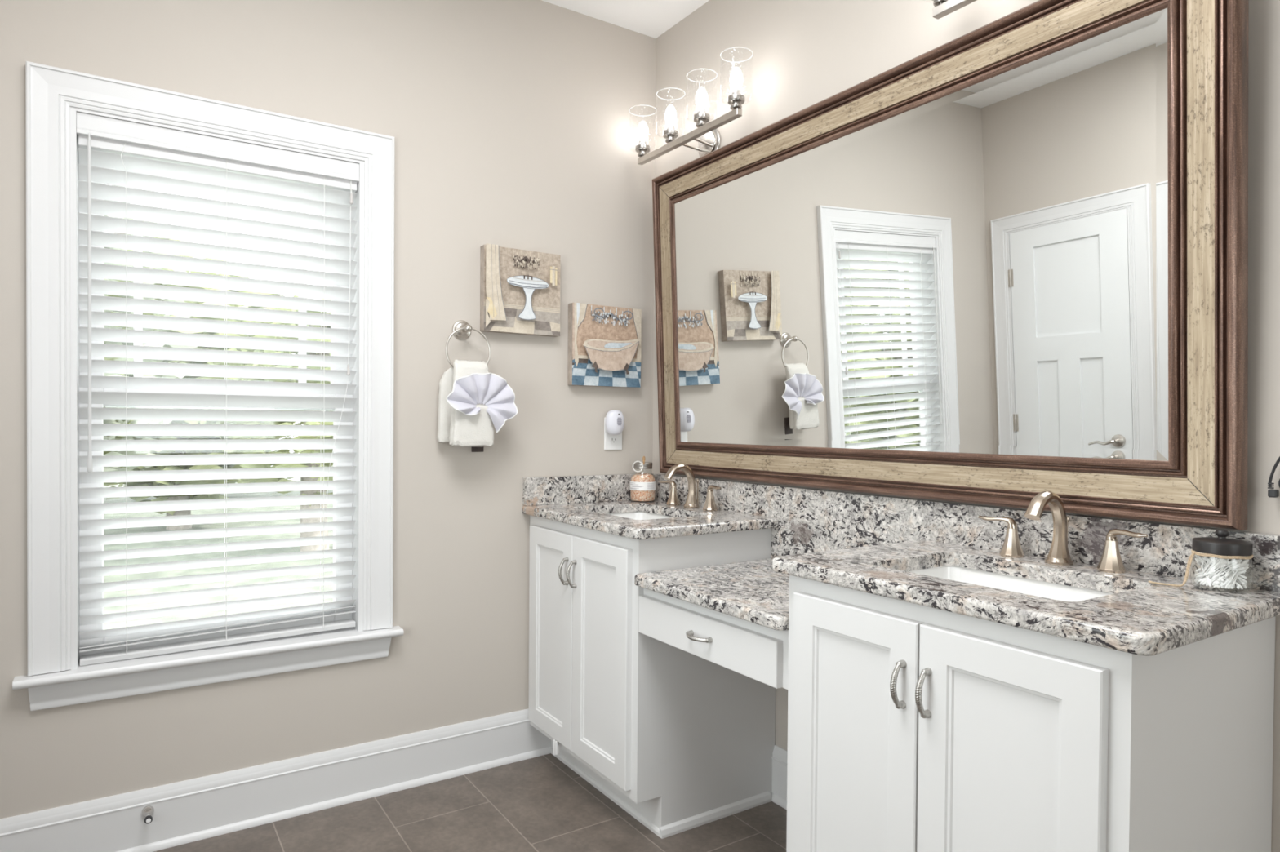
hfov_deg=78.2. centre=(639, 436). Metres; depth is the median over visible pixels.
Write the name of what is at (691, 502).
faucet
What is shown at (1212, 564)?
cotton swab
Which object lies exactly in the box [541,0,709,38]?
ceiling
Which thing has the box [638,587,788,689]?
drawer unit
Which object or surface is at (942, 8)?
vanity light
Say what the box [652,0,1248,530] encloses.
mirror
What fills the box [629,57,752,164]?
vanity light
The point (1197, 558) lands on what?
cotton swab
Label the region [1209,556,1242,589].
cotton swab
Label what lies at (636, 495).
salt
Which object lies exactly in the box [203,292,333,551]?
tree
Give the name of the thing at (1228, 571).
cotton swab
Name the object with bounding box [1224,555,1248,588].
cotton swab
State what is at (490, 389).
washcloth
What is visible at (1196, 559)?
cotton swab
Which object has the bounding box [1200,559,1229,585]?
cotton swab
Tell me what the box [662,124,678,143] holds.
socket
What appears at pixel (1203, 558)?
cotton swab
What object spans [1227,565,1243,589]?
cotton swab
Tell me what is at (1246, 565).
cotton swab
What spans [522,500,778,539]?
countertop
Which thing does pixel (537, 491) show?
backsplash
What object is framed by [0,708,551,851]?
baseboard
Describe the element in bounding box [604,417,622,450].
wall outlet
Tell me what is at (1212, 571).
cotton swab
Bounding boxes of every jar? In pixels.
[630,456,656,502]
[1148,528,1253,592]
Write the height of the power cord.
0.130 m
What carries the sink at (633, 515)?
in the countertop at (685, 522)
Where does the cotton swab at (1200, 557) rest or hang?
in the jar at (1214, 547)
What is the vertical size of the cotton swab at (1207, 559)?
0.040 m
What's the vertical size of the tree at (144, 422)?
5.276 m
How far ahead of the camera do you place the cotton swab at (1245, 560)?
1.39 m
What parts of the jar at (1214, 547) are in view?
glass, lid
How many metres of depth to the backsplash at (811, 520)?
1.98 m
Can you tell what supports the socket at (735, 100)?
attached to the vanity light at (709, 140)
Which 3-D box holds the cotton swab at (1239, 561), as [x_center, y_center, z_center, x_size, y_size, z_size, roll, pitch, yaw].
[1.035,0.242,1.398,0.051,0.053,0.005,1,1,30]
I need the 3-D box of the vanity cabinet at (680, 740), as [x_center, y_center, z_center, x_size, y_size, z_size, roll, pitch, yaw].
[0.000,0.715,2.644,0.580,0.869,0.723,0,1,-33]
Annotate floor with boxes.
[152,753,786,851]
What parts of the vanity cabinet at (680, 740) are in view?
door, handle, handle, frame, door, shoe moulding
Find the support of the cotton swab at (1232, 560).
in the jar at (1214, 547)
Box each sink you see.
[604,511,673,519]
[908,565,1113,601]
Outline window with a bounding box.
[12,61,404,711]
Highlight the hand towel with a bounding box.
[436,360,493,452]
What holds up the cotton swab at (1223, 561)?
in the jar at (1214, 547)
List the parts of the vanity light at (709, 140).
lamp shade, bulb, lamp shade, bulb, arm, lamp shade, bulb, arm, lamp shade, bulb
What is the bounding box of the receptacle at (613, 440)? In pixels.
[609,436,617,444]
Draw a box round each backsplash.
[522,473,635,506]
[649,473,1279,591]
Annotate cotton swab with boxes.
[1194,560,1224,581]
[1195,554,1211,586]
[1195,558,1224,586]
[1195,560,1226,582]
[1195,561,1232,576]
[1196,556,1215,575]
[1196,557,1217,583]
[1196,562,1211,579]
[1197,555,1228,588]
[1198,561,1238,582]
[1199,567,1244,582]
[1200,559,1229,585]
[1200,559,1235,583]
[1200,562,1240,584]
[1202,557,1246,578]
[1202,559,1238,585]
[1205,560,1241,586]
[1206,558,1247,582]
[1207,559,1248,574]
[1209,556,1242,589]
[1212,559,1247,586]
[1212,562,1240,578]
[1213,559,1241,587]
[1213,564,1248,583]
[1216,559,1248,584]
[1217,560,1248,587]
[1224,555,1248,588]
[1227,564,1246,588]
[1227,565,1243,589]
[1235,570,1246,573]
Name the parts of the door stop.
post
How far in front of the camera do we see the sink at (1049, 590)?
1.69 m
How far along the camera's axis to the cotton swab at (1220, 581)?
1.40 m
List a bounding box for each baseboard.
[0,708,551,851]
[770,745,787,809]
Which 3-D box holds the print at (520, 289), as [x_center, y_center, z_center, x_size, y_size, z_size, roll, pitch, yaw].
[-0.411,-0.504,2.752,0.290,0.290,0.055,0,1,-33]
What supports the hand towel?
hanging from the towel ring
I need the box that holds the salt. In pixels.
[630,472,655,501]
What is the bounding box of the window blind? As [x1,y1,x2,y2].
[76,111,359,666]
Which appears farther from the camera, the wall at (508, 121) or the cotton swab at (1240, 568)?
the wall at (508, 121)
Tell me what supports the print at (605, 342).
attached to the wall at (508, 121)
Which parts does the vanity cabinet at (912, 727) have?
door, handle, handle, door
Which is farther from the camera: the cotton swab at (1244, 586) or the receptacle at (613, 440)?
the receptacle at (613, 440)
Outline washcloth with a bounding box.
[446,373,517,433]
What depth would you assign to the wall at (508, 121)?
2.58 m
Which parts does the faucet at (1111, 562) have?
lever, handle, spout, lift rod, handle, lever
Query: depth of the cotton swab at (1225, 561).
1.41 m
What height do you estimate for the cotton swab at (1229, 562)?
0.038 m
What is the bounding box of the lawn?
[103,465,333,630]
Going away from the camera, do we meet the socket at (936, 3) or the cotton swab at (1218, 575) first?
the cotton swab at (1218, 575)
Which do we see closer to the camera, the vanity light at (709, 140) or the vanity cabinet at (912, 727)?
the vanity cabinet at (912, 727)
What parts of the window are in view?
sill, sash, sash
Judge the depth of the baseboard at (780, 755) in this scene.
2.48 m
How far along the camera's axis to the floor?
2.32 m
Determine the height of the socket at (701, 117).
0.061 m
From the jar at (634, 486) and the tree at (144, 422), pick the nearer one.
the jar at (634, 486)
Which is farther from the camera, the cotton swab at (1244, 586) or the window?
the window
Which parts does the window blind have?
ladder cord, rail, ladder cord, ladder cord, pull cord, pull cord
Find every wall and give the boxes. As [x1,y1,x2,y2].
[0,0,655,818]
[652,0,1279,851]
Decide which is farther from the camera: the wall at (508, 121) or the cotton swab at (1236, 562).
the wall at (508, 121)
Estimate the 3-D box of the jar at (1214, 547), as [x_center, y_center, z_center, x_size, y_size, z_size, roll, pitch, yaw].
[1.028,0.221,1.442,0.151,0.106,0.092,1,1,43]
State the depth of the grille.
2.94 m
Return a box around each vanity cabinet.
[528,515,775,839]
[786,575,1275,851]
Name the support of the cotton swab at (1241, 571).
in the jar at (1214, 547)
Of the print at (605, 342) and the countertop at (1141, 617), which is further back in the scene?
the print at (605, 342)
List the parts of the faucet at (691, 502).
lever, handle, spout, lift rod, handle, lever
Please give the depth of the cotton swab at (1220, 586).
1.39 m
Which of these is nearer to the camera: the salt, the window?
the window
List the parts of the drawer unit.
handle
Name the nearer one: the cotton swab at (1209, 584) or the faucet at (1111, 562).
the cotton swab at (1209, 584)
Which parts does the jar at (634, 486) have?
lid, glass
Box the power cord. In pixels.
[1267,456,1279,497]
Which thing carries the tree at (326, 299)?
on the lawn
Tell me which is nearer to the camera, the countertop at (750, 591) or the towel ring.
the countertop at (750, 591)
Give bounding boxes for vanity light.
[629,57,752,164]
[924,0,977,19]
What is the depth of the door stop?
2.16 m
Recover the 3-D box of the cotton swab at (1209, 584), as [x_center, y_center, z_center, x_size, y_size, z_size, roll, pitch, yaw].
[1.019,0.241,1.426,0.005,0.054,0.050,1,1,8]
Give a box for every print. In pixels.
[480,243,560,337]
[568,302,641,387]
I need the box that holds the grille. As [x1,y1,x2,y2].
[617,417,622,425]
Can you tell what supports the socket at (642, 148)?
attached to the vanity light at (709, 140)
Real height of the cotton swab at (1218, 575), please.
0.038 m
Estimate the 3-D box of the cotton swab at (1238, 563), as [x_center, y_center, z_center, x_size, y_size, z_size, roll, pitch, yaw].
[1.033,0.245,1.403,0.057,0.046,0.005,1,1,40]
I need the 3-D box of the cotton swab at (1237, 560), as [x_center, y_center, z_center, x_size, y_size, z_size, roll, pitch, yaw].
[1.032,0.242,1.401,0.051,0.053,0.005,1,1,40]
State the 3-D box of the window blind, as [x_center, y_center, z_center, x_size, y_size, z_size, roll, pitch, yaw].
[-1.200,-0.120,2.302,0.721,1.468,0.080,0,1,-33]
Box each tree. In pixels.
[102,183,197,500]
[103,236,297,530]
[152,274,285,494]
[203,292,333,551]
[297,298,333,425]
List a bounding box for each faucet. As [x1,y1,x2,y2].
[657,463,720,511]
[977,491,1147,573]
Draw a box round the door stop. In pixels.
[141,805,154,823]
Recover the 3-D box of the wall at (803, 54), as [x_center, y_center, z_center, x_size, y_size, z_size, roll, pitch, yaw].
[1.365,-0.168,1.207,0.120,2.696,4.880,0,1,-33]
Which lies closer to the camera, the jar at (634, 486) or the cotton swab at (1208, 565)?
the cotton swab at (1208, 565)
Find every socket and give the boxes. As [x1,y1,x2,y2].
[635,140,649,157]
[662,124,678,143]
[693,108,709,128]
[727,88,744,110]
[931,0,948,7]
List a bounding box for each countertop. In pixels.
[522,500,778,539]
[634,558,789,631]
[772,539,1279,656]
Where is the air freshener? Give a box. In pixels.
[604,409,624,435]
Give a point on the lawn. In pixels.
(141, 606)
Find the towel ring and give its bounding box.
[444,320,490,368]
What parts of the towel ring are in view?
post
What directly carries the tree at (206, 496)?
on the lawn
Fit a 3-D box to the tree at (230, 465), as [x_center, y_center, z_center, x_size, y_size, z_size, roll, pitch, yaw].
[-10.740,-1.239,19.301,4.621,5.566,4.691,0,1,-33]
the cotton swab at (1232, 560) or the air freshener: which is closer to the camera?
the cotton swab at (1232, 560)
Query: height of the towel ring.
0.187 m

